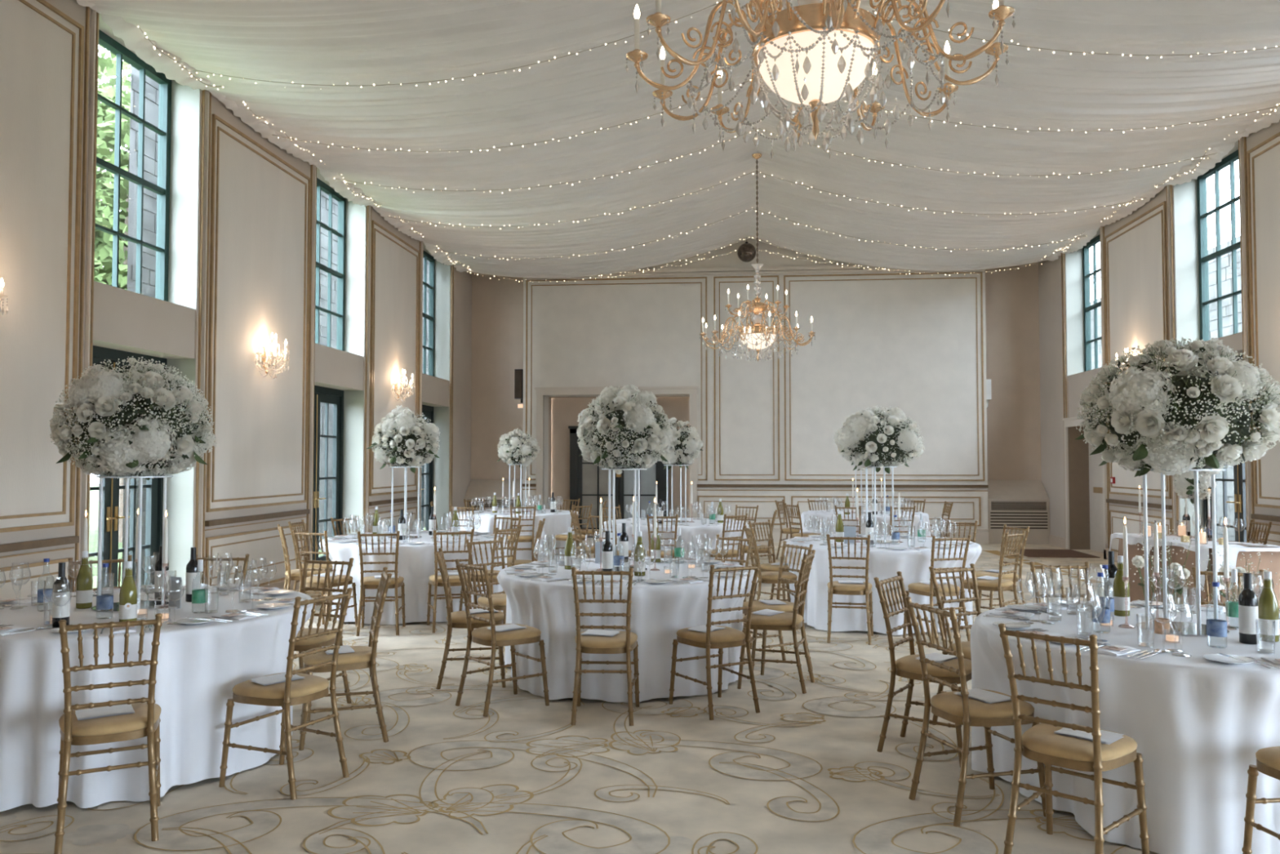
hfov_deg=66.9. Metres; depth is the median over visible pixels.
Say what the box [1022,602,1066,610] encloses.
folded napkin
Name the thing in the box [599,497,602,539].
taper candle
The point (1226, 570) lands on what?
taper candle
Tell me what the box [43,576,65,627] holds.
wine glass
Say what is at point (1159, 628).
votive
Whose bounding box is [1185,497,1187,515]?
taper candle
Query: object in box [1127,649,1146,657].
table knife
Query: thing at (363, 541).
folded napkin
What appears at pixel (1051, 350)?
wall
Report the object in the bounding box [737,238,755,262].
ball
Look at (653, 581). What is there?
plate
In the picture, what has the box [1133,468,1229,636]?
stand
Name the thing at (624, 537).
wine bottle
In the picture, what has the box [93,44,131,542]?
tree
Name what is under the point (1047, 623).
champagne flute
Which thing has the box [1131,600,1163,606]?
plate
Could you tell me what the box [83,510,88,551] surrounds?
taper candle
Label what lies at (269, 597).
spoon
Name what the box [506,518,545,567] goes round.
chair
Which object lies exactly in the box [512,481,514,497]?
taper candle
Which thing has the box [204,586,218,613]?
water tumbler
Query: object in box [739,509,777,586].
chair
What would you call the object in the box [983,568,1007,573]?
folded card
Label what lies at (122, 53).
window
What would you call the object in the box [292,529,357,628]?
chair
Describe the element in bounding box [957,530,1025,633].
chair
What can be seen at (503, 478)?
taper candle
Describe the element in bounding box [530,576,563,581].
folded napkin
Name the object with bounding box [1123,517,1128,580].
taper candle
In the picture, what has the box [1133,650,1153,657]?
table knife
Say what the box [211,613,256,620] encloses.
folded napkin
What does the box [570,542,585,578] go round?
wine glass
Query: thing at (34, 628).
table knife
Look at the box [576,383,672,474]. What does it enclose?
flower bouquet
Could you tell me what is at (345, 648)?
folded card
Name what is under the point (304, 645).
chair
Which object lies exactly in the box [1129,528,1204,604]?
flowers
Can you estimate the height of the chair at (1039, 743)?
0.932 m
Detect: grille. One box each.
[466,499,516,507]
[514,369,521,397]
[991,501,1046,510]
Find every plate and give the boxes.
[26,593,37,598]
[50,627,90,633]
[136,584,154,589]
[176,617,214,624]
[213,583,242,588]
[255,603,289,608]
[264,590,295,595]
[328,536,344,538]
[336,540,354,542]
[346,533,362,535]
[364,541,382,544]
[407,542,424,544]
[435,529,449,532]
[442,540,458,542]
[474,532,490,533]
[484,535,498,537]
[510,565,533,568]
[514,573,539,577]
[551,558,564,561]
[568,578,591,582]
[643,578,670,583]
[700,560,722,563]
[713,573,737,577]
[789,538,806,541]
[808,534,825,537]
[830,545,847,547]
[888,546,907,550]
[899,534,912,537]
[935,546,955,548]
[957,542,973,544]
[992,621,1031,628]
[1007,604,1041,610]
[1049,635,1084,644]
[1054,600,1088,605]
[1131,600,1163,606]
[1204,653,1254,663]
[1228,542,1243,544]
[1246,543,1266,546]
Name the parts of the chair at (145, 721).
leg, post, cross rail, seat frame, cross rail, cross rail, rail, post, leg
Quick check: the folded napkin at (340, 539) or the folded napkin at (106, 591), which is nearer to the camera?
the folded napkin at (106, 591)
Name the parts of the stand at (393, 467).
rod, rod, plate, plate, rod, rod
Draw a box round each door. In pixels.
[88,345,167,586]
[312,385,343,560]
[421,404,434,530]
[568,426,670,537]
[1088,425,1103,552]
[1203,355,1246,542]
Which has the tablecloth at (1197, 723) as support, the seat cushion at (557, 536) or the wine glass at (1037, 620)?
the wine glass at (1037, 620)
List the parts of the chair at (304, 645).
post, leg, seat frame, cross rail, cross rail, rail, cross rail, post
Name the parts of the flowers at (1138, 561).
stem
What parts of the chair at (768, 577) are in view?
post, post, seat frame, leg, leg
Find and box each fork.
[1018,628,1042,630]
[1084,643,1110,650]
[1244,656,1279,668]
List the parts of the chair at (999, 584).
leg, leg, seat frame, post, cross rail, cross rail, cross rail, rail, post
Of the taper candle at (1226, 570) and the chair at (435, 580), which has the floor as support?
the chair at (435, 580)
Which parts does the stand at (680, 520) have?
rod, rod, plate, plate, rod, rod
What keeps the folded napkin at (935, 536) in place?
on the tablecloth at (883, 563)
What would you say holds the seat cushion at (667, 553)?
on the chair at (668, 553)
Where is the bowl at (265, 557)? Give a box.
[248,557,267,584]
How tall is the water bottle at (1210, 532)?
0.277 m
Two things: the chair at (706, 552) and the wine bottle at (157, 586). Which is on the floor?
the chair at (706, 552)
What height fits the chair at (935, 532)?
0.932 m
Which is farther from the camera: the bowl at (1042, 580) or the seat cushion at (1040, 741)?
the bowl at (1042, 580)
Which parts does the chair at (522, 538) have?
post, seat frame, rail, post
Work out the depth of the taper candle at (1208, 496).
9.46 m
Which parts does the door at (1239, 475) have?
handle, handle, bolt rod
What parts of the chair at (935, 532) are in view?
seat frame, post, post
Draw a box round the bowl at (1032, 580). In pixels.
[1016,580,1034,608]
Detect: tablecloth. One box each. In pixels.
[0,585,315,811]
[319,531,507,624]
[457,509,578,560]
[497,557,758,702]
[602,517,748,565]
[782,534,982,635]
[800,509,930,537]
[970,601,1279,853]
[1118,533,1279,613]
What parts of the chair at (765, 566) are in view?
post, rail, cross rail, cross rail, cross rail, post, seat frame, leg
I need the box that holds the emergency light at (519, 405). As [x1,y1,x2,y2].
[517,403,523,408]
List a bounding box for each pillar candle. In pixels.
[1142,525,1151,536]
[1157,523,1161,532]
[1177,523,1186,535]
[1199,529,1206,543]
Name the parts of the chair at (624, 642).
post, leg, rail, cross rail, cross rail, cross rail, seat frame, post, leg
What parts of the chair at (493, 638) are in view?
post, rail, cross rail, cross rail, cross rail, post, seat frame, leg, leg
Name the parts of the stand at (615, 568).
rod, rod, plate, plate, rod, rod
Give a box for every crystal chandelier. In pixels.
[626,0,1015,151]
[699,153,815,361]
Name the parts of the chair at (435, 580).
leg, post, seat frame, cross rail, cross rail, rail, cross rail, post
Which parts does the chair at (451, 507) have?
rail, post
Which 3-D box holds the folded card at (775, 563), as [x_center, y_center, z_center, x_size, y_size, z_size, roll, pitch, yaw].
[1.456,1.406,9.970,0.148,0.010,0.210,-1,-2,33]
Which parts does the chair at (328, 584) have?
post, rail, cross rail, cross rail, leg, post, seat frame, leg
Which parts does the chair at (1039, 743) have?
post, rail, leg, cross rail, cross rail, cross rail, seat frame, post, leg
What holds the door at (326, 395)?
in the wall at (123, 320)
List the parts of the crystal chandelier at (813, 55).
bulb, bulb, arm, arm, arm, bulb, arm, arm, arm, arm, lamp shade, arm, arm, bulb, arm, arm, arm, arm, bulb, bulb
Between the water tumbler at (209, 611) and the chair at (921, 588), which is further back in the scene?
the chair at (921, 588)
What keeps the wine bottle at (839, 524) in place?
on the tablecloth at (883, 563)
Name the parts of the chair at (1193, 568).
post, cross rail, rail, post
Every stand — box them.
[91,475,173,612]
[388,466,422,538]
[507,463,528,512]
[601,468,647,572]
[663,464,689,522]
[853,465,873,513]
[862,466,897,543]
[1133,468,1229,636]
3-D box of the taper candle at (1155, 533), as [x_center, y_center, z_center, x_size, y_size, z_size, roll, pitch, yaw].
[2.581,0.606,4.840,0.022,0.272,0.022,0,-2,5]
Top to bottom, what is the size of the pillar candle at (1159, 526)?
0.132 m
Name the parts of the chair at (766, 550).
seat frame, post, post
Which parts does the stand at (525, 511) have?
rod, rod, rod, rod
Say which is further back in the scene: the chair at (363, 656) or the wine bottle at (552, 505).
the wine bottle at (552, 505)
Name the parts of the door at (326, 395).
handle, bolt rod, handle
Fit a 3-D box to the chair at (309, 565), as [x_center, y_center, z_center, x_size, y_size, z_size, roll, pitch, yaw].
[-3.392,1.446,10.156,0.482,0.932,0.403,0,-2,3]
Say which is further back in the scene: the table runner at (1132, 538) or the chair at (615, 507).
the chair at (615, 507)
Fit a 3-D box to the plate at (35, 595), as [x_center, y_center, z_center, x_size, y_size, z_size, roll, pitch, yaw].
[-3.471,0.984,5.642,0.172,0.012,0.172,0,-2,12]
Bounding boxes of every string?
[136,23,321,161]
[182,1,720,88]
[271,77,755,152]
[333,128,759,193]
[342,175,423,235]
[387,170,755,229]
[435,207,752,260]
[467,236,748,282]
[608,250,736,274]
[751,236,1044,275]
[752,208,1085,251]
[758,171,1144,214]
[759,128,1217,177]
[759,248,905,271]
[840,98,1279,133]
[870,12,1279,58]
[1044,231,1084,257]
[1101,148,1209,222]
[1224,103,1279,139]
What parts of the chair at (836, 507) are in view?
post, rail, cross rail, post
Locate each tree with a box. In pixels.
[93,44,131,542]
[95,71,128,284]
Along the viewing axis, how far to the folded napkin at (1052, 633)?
4.40 m
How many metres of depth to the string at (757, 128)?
12.33 m
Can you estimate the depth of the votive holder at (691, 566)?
7.15 m
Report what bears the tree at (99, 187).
on the ground
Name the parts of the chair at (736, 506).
post, rail, post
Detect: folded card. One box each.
[75,703,134,719]
[250,672,305,685]
[313,573,337,577]
[321,644,355,654]
[374,574,398,578]
[437,572,458,575]
[464,608,497,613]
[486,623,524,631]
[580,629,619,636]
[687,624,725,632]
[752,608,784,615]
[758,599,786,604]
[770,562,787,564]
[838,580,863,583]
[915,652,957,662]
[920,580,946,584]
[953,688,1011,703]
[976,575,998,579]
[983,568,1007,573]
[1053,724,1124,744]
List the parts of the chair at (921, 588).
leg, post, seat frame, cross rail, cross rail, cross rail, rail, post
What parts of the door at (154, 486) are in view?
handle, bolt rod, handle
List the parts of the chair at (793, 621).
leg, leg, seat frame, post, cross rail, cross rail, post, rail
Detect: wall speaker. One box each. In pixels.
[514,368,523,403]
[986,379,991,407]
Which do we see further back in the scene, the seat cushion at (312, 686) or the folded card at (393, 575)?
the folded card at (393, 575)
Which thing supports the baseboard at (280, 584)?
attached to the wall at (123, 320)
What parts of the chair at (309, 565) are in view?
post, rail, post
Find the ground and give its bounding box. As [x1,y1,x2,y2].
[88,484,425,587]
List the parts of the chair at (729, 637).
leg, post, seat frame, leg, cross rail, cross rail, cross rail, rail, post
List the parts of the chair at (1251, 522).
post, cross rail, rail, post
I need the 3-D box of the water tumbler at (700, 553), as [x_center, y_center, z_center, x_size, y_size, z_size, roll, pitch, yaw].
[0.470,0.971,6.942,0.070,0.135,0.070,-1,-2,17]
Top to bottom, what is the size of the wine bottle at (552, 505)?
0.306 m
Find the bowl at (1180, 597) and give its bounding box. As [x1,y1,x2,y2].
[1167,596,1182,638]
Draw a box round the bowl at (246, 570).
[244,569,261,595]
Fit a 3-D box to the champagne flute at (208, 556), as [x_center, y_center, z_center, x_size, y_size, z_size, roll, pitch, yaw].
[-2.579,0.888,5.841,0.064,0.225,0.063,-1,-2,35]
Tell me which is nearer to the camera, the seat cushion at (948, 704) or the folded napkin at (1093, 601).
the seat cushion at (948, 704)
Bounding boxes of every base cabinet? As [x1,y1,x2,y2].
[464,479,522,511]
[987,480,1049,544]
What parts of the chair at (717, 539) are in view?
post, cross rail, rail, post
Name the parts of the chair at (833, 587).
leg, post, rail, cross rail, cross rail, cross rail, seat frame, post, leg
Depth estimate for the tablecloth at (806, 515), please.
14.06 m
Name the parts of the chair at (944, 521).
post, rail, post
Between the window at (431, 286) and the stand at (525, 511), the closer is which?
the stand at (525, 511)
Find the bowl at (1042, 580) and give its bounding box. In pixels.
[1041,580,1053,608]
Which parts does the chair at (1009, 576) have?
leg, post, rail, post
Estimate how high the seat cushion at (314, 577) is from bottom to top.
0.049 m
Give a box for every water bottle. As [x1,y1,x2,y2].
[36,558,54,611]
[96,563,113,618]
[191,559,208,613]
[387,510,395,532]
[537,494,542,513]
[613,533,624,570]
[674,527,684,563]
[709,501,715,519]
[885,495,890,514]
[891,515,899,544]
[917,513,925,542]
[1092,572,1110,633]
[1097,564,1114,621]
[1204,520,1212,539]
[1206,581,1227,648]
[1225,568,1242,628]
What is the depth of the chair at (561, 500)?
16.06 m
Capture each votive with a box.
[1154,617,1170,634]
[1158,531,1161,538]
[1181,535,1189,542]
[1218,537,1223,544]
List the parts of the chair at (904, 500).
rail, post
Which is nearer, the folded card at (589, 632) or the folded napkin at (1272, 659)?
the folded napkin at (1272, 659)
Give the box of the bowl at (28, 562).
[8,562,31,585]
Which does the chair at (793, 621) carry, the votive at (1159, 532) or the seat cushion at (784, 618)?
the seat cushion at (784, 618)
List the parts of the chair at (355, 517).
post, rail, post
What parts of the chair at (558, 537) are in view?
leg, seat frame, post, rail, post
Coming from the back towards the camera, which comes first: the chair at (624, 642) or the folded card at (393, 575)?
the folded card at (393, 575)
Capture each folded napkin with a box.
[0,599,37,604]
[0,625,26,632]
[102,587,119,593]
[112,625,136,633]
[181,583,209,590]
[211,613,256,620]
[241,586,280,593]
[264,598,302,604]
[327,538,348,541]
[334,535,356,537]
[348,541,368,544]
[386,542,405,545]
[427,541,445,544]
[505,569,534,573]
[530,560,559,564]
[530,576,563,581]
[604,579,623,585]
[671,577,702,582]
[677,558,701,562]
[714,564,742,567]
[715,571,747,574]
[791,542,814,543]
[793,536,816,538]
[908,546,930,550]
[918,536,939,538]
[989,609,1034,617]
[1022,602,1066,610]
[1023,631,1063,638]
[1088,599,1097,604]
[1097,644,1140,655]
[1200,604,1225,612]
[1240,542,1262,544]
[1261,656,1279,664]
[1266,544,1279,547]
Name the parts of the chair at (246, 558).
rail, post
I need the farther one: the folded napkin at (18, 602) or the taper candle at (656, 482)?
the taper candle at (656, 482)
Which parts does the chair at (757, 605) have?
leg, seat frame, post, cross rail, cross rail, cross rail, rail, post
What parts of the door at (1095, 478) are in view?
rail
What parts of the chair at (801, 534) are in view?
post, post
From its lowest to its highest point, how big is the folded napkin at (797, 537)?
0.013 m
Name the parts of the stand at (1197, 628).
rod, rod, plate, plate, rod, rod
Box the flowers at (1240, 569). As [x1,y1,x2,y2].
[1186,547,1279,604]
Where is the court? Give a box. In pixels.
[1090,235,1242,541]
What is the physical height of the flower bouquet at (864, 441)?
0.670 m
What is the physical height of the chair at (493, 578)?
0.932 m
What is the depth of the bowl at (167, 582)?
4.75 m
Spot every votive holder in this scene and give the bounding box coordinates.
[48,610,52,620]
[137,604,147,614]
[156,608,170,619]
[663,565,672,573]
[687,561,696,568]
[1099,615,1114,626]
[1164,629,1180,642]
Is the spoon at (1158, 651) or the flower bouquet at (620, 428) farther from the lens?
the flower bouquet at (620, 428)
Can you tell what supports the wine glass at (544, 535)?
on the tablecloth at (658, 611)
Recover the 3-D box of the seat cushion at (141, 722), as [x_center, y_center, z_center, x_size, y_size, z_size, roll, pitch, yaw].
[-2.255,1.238,4.126,0.388,0.049,0.400,1,-2,-28]
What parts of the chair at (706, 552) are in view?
seat frame, post, cross rail, cross rail, rail, post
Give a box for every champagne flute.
[9,566,23,609]
[146,555,156,593]
[159,577,171,621]
[208,555,217,593]
[226,572,238,610]
[247,560,257,599]
[546,544,556,574]
[637,546,645,580]
[1040,580,1055,624]
[1048,570,1062,615]
[1092,589,1107,641]
[1167,596,1184,652]
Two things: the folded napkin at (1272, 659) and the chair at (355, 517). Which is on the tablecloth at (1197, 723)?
the folded napkin at (1272, 659)
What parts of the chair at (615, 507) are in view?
post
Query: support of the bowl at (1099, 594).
on the wine glass at (1099, 594)
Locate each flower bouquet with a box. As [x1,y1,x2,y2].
[49,355,216,479]
[366,404,439,473]
[496,428,540,467]
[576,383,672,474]
[657,417,703,470]
[833,404,925,474]
[1075,337,1279,484]
[1173,474,1216,503]
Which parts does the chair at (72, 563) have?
post, cross rail, rail, post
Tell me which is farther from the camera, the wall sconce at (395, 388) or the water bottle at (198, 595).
the wall sconce at (395, 388)
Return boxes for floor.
[0,537,1159,853]
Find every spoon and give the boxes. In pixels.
[2,626,46,635]
[237,610,268,614]
[265,597,306,599]
[982,615,1030,619]
[1141,649,1165,658]
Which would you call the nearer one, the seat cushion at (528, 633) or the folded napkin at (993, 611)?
the folded napkin at (993, 611)
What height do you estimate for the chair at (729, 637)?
0.932 m
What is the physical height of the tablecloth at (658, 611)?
0.752 m
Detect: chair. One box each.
[53,613,162,853]
[67,555,132,591]
[195,553,249,586]
[218,587,352,799]
[277,524,331,621]
[288,519,333,609]
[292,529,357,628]
[293,555,353,721]
[298,566,391,750]
[330,515,357,595]
[355,530,405,635]
[426,528,474,632]
[430,501,451,531]
[435,547,506,688]
[449,505,474,532]
[454,559,549,716]
[458,525,521,610]
[463,497,484,511]
[465,537,506,665]
[493,515,521,559]
[506,505,536,560]
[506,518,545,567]
[551,503,592,559]
[560,497,579,555]
[569,510,594,559]
[570,566,639,725]
[576,500,606,546]
[588,513,633,558]
[602,504,621,521]
[646,514,679,558]
[668,561,760,719]
[701,512,747,565]
[714,533,753,648]
[734,504,759,563]
[737,549,815,693]
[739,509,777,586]
[742,540,813,675]
[743,524,799,614]
[748,519,789,599]
[774,499,799,559]
[784,502,822,538]
[807,497,827,511]
[826,533,873,644]
[834,505,861,533]
[873,571,971,767]
[889,505,915,536]
[902,534,971,644]
[903,498,925,512]
[905,596,1045,826]
[928,563,981,724]
[930,501,953,537]
[942,519,977,609]
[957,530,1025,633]
[972,524,1029,609]
[998,622,1149,853]
[1029,561,1091,603]
[1191,566,1264,605]
[1241,746,1279,853]
[1246,520,1271,544]
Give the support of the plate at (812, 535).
on the tablecloth at (883, 563)
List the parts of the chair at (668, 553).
post, rail, cross rail, cross rail, seat frame, post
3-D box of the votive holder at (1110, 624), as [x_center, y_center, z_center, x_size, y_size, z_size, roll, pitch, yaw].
[2.255,0.936,4.678,0.064,0.050,0.064,0,-2,5]
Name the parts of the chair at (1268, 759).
leg, seat frame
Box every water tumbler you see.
[31,579,45,605]
[43,595,52,624]
[101,572,114,595]
[137,593,148,620]
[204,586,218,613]
[217,571,230,595]
[238,577,251,602]
[547,552,557,572]
[570,557,581,577]
[619,559,630,578]
[663,545,672,563]
[669,559,679,577]
[693,548,703,566]
[700,552,710,572]
[906,532,915,546]
[1046,592,1062,621]
[1065,587,1079,614]
[1075,604,1093,635]
[1136,613,1154,646]
[1182,586,1196,613]
[1255,618,1275,653]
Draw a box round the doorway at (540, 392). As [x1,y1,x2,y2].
[534,386,698,517]
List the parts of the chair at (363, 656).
leg, leg, seat frame, cross rail, post, post, rail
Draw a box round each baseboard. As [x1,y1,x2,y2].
[258,579,299,590]
[755,530,988,543]
[1048,534,1118,562]
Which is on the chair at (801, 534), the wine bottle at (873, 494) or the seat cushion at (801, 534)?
the seat cushion at (801, 534)
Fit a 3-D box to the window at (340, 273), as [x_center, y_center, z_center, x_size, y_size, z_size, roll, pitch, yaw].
[-4.379,-2.193,13.146,0.090,2.315,1.680,0,-2,5]
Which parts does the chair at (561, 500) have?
rail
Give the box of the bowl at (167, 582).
[165,582,183,601]
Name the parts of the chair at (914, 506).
post, cross rail, rail, post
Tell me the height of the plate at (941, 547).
0.012 m
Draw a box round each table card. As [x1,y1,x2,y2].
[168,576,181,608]
[595,541,604,564]
[844,525,856,544]
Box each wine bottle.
[52,562,70,626]
[75,551,93,608]
[119,560,137,622]
[154,545,168,599]
[185,546,199,601]
[372,506,380,533]
[398,509,405,539]
[428,506,435,534]
[451,506,458,536]
[492,492,497,512]
[515,493,520,513]
[550,492,555,511]
[564,527,575,569]
[602,530,613,575]
[618,523,628,562]
[634,531,645,576]
[650,523,660,562]
[657,499,663,524]
[717,498,723,522]
[835,510,844,542]
[844,493,849,514]
[866,511,873,544]
[872,493,877,514]
[1104,551,1117,597]
[1112,555,1129,616]
[1182,506,1190,535]
[1238,572,1258,644]
[1257,571,1279,641]
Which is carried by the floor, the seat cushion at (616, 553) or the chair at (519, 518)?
the chair at (519, 518)
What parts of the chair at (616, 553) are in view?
post, rail, post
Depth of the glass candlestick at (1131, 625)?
4.65 m
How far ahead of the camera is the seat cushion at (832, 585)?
8.32 m
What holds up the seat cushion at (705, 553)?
on the chair at (706, 552)
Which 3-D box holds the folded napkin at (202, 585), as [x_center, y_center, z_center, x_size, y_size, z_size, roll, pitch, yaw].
[-2.786,1.000,6.063,0.108,0.013,0.202,0,-2,-6]
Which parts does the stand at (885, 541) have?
rod, rod, plate, plate, rod, rod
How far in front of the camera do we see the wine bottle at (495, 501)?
14.71 m
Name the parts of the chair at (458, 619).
post, post, seat frame, leg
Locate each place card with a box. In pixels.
[0,598,20,601]
[0,626,11,630]
[102,587,118,590]
[113,626,134,628]
[221,613,241,616]
[257,586,273,589]
[278,598,293,600]
[680,577,695,580]
[1001,609,1019,613]
[1023,630,1045,634]
[1034,603,1052,606]
[1100,645,1127,650]
[1200,604,1218,607]
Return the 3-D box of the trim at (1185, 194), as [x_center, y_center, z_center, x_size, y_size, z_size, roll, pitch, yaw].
[6.733,-0.892,6.652,0.386,5.360,20.850,0,-2,5]
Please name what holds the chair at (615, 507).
on the floor
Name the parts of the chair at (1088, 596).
post, rail, cross rail, post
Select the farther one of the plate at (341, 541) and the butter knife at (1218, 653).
the plate at (341, 541)
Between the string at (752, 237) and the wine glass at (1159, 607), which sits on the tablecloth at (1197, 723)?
the wine glass at (1159, 607)
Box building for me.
[121,66,429,586]
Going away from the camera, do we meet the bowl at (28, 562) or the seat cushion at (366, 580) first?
the bowl at (28, 562)
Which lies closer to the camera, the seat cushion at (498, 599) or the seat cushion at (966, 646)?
the seat cushion at (966, 646)
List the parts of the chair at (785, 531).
post, post, seat frame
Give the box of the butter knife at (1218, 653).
[1217,653,1246,662]
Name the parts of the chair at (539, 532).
post, post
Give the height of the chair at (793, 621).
0.932 m
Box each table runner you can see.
[1109,532,1246,591]
[1216,547,1279,589]
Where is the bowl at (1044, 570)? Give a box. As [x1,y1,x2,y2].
[1042,569,1063,591]
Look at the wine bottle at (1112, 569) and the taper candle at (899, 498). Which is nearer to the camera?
the wine bottle at (1112, 569)
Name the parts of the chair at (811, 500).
rail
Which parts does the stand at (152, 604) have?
rod, rod, plate, plate, rod, rod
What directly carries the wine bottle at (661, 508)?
on the tablecloth at (695, 529)
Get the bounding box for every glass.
[8,562,31,608]
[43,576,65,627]
[51,584,71,613]
[66,559,81,597]
[142,555,155,591]
[144,573,167,622]
[165,582,183,624]
[215,553,233,593]
[218,556,232,591]
[222,565,244,612]
[244,569,261,611]
[248,557,267,600]
[262,560,276,598]
[535,539,550,574]
[542,534,556,566]
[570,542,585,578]
[631,547,645,581]
[660,531,672,562]
[680,542,695,577]
[697,548,709,577]
[1016,580,1034,624]
[1025,571,1041,613]
[1027,572,1048,622]
[1042,569,1063,613]
[1069,570,1085,608]
[1071,584,1096,639]
[1081,594,1102,644]
[1086,563,1107,608]
[1141,520,1152,536]
[1149,592,1177,653]
[1151,568,1168,608]
[1166,565,1186,612]
[1169,601,1192,657]
[1176,520,1187,536]
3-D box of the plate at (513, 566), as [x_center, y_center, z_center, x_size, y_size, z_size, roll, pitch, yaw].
[-0.868,1.035,7.129,0.172,0.012,0.172,0,-2,-11]
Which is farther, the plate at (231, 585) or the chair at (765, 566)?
the chair at (765, 566)
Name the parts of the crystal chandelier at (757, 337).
arm, arm, arm, arm, arm, arm, arm, arm, crown, chain, lamp shade, arm, arm, arm, arm, arm, arm, arm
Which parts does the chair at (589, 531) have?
seat frame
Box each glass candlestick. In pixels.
[1118,576,1135,627]
[1222,577,1236,629]
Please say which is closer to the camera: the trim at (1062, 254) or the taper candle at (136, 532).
the taper candle at (136, 532)
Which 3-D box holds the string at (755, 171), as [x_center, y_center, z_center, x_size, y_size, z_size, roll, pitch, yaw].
[-1.058,-3.317,14.222,5.487,0.792,0.157,0,-2,5]
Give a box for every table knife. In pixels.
[0,627,35,635]
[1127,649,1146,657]
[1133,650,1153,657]
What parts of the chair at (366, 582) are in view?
post, leg, rail, cross rail, cross rail, cross rail, seat frame, post, leg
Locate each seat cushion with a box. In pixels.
[58,702,161,736]
[232,672,328,698]
[284,568,325,576]
[294,627,336,644]
[298,563,333,568]
[302,645,377,665]
[306,574,352,583]
[360,575,404,585]
[428,573,471,582]
[446,609,504,622]
[465,569,500,578]
[471,623,541,640]
[477,593,506,605]
[506,559,532,566]
[507,534,534,539]
[555,533,585,538]
[575,631,637,648]
[576,528,599,533]
[576,544,594,550]
[614,550,632,555]
[646,549,674,555]
[676,625,745,642]
[703,548,739,555]
[739,544,771,550]
[742,600,798,611]
[742,611,803,625]
[757,571,797,579]
[760,562,788,570]
[782,527,799,532]
[791,532,822,537]
[826,581,872,591]
[895,653,971,677]
[907,582,959,592]
[930,529,946,533]
[930,688,1034,718]
[948,640,971,657]
[964,577,1013,586]
[975,570,1018,578]
[1022,722,1137,761]
[1255,746,1279,770]
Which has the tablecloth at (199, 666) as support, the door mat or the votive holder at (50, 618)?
the votive holder at (50, 618)
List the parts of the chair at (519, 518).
post, rail, post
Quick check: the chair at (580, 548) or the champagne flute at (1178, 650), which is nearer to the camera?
the champagne flute at (1178, 650)
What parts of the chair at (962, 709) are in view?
post, rail, cross rail, cross rail, cross rail, post, seat frame, leg, leg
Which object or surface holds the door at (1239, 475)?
in the wall at (1051, 350)
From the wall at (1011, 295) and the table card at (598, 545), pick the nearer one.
the table card at (598, 545)
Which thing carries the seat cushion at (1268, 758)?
on the chair at (1268, 759)
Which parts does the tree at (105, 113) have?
crown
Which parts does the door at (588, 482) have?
glass pane, glass pane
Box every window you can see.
[94,29,171,301]
[315,177,346,351]
[422,249,435,376]
[1082,235,1101,371]
[1196,149,1241,341]
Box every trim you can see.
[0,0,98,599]
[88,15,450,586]
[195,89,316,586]
[364,204,423,532]
[448,265,453,529]
[522,265,988,530]
[1061,253,1066,511]
[1065,178,1239,549]
[1099,184,1178,551]
[1238,132,1279,546]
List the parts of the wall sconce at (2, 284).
bulb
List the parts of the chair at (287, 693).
leg, seat frame, leg, post, cross rail, cross rail, cross rail, rail, post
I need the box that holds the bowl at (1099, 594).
[1081,594,1102,620]
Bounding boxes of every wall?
[0,0,471,583]
[471,262,1041,509]
[522,237,988,532]
[551,396,689,519]
[1038,120,1279,549]
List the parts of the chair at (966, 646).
post, rail, cross rail, cross rail, seat frame, cross rail, post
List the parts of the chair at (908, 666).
post, rail, cross rail, cross rail, cross rail, post, seat frame, leg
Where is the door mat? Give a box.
[1007,548,1100,557]
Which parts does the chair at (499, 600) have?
post, rail, cross rail, cross rail, cross rail, seat frame, post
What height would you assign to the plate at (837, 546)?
0.012 m
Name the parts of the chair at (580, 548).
post, post, seat frame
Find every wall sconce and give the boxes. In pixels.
[0,278,8,313]
[254,332,289,378]
[391,368,415,401]
[1114,347,1129,373]
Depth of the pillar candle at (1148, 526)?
9.96 m
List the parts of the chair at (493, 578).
leg, seat frame, post, cross rail, cross rail, cross rail, rail, post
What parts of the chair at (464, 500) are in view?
rail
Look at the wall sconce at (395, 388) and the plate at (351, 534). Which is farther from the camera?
the wall sconce at (395, 388)
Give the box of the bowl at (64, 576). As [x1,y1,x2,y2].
[43,576,65,602]
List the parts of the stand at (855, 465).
rod, rod, rod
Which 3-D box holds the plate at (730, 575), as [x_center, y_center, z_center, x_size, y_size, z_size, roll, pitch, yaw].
[0.586,1.018,6.635,0.172,0.012,0.172,-1,-2,17]
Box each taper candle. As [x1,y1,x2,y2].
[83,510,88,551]
[135,508,138,561]
[163,510,168,566]
[433,487,435,515]
[502,478,503,497]
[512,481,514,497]
[528,478,529,497]
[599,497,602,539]
[632,502,633,536]
[653,497,656,539]
[655,481,657,504]
[690,481,692,504]
[852,479,853,497]
[856,488,858,519]
[880,478,882,497]
[897,492,900,519]
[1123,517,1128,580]
[1138,486,1141,514]
[1153,522,1159,575]
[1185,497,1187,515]
[1207,492,1210,518]
[1223,518,1229,581]
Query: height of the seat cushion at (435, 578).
0.049 m
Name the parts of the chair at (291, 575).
post, post, seat frame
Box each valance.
[76,0,468,272]
[1043,104,1279,261]
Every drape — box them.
[88,0,768,278]
[750,0,1279,271]
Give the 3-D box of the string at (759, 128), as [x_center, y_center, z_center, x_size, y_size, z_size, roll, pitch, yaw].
[4.188,-3.396,11.853,5.417,0.796,0.115,0,-2,7]

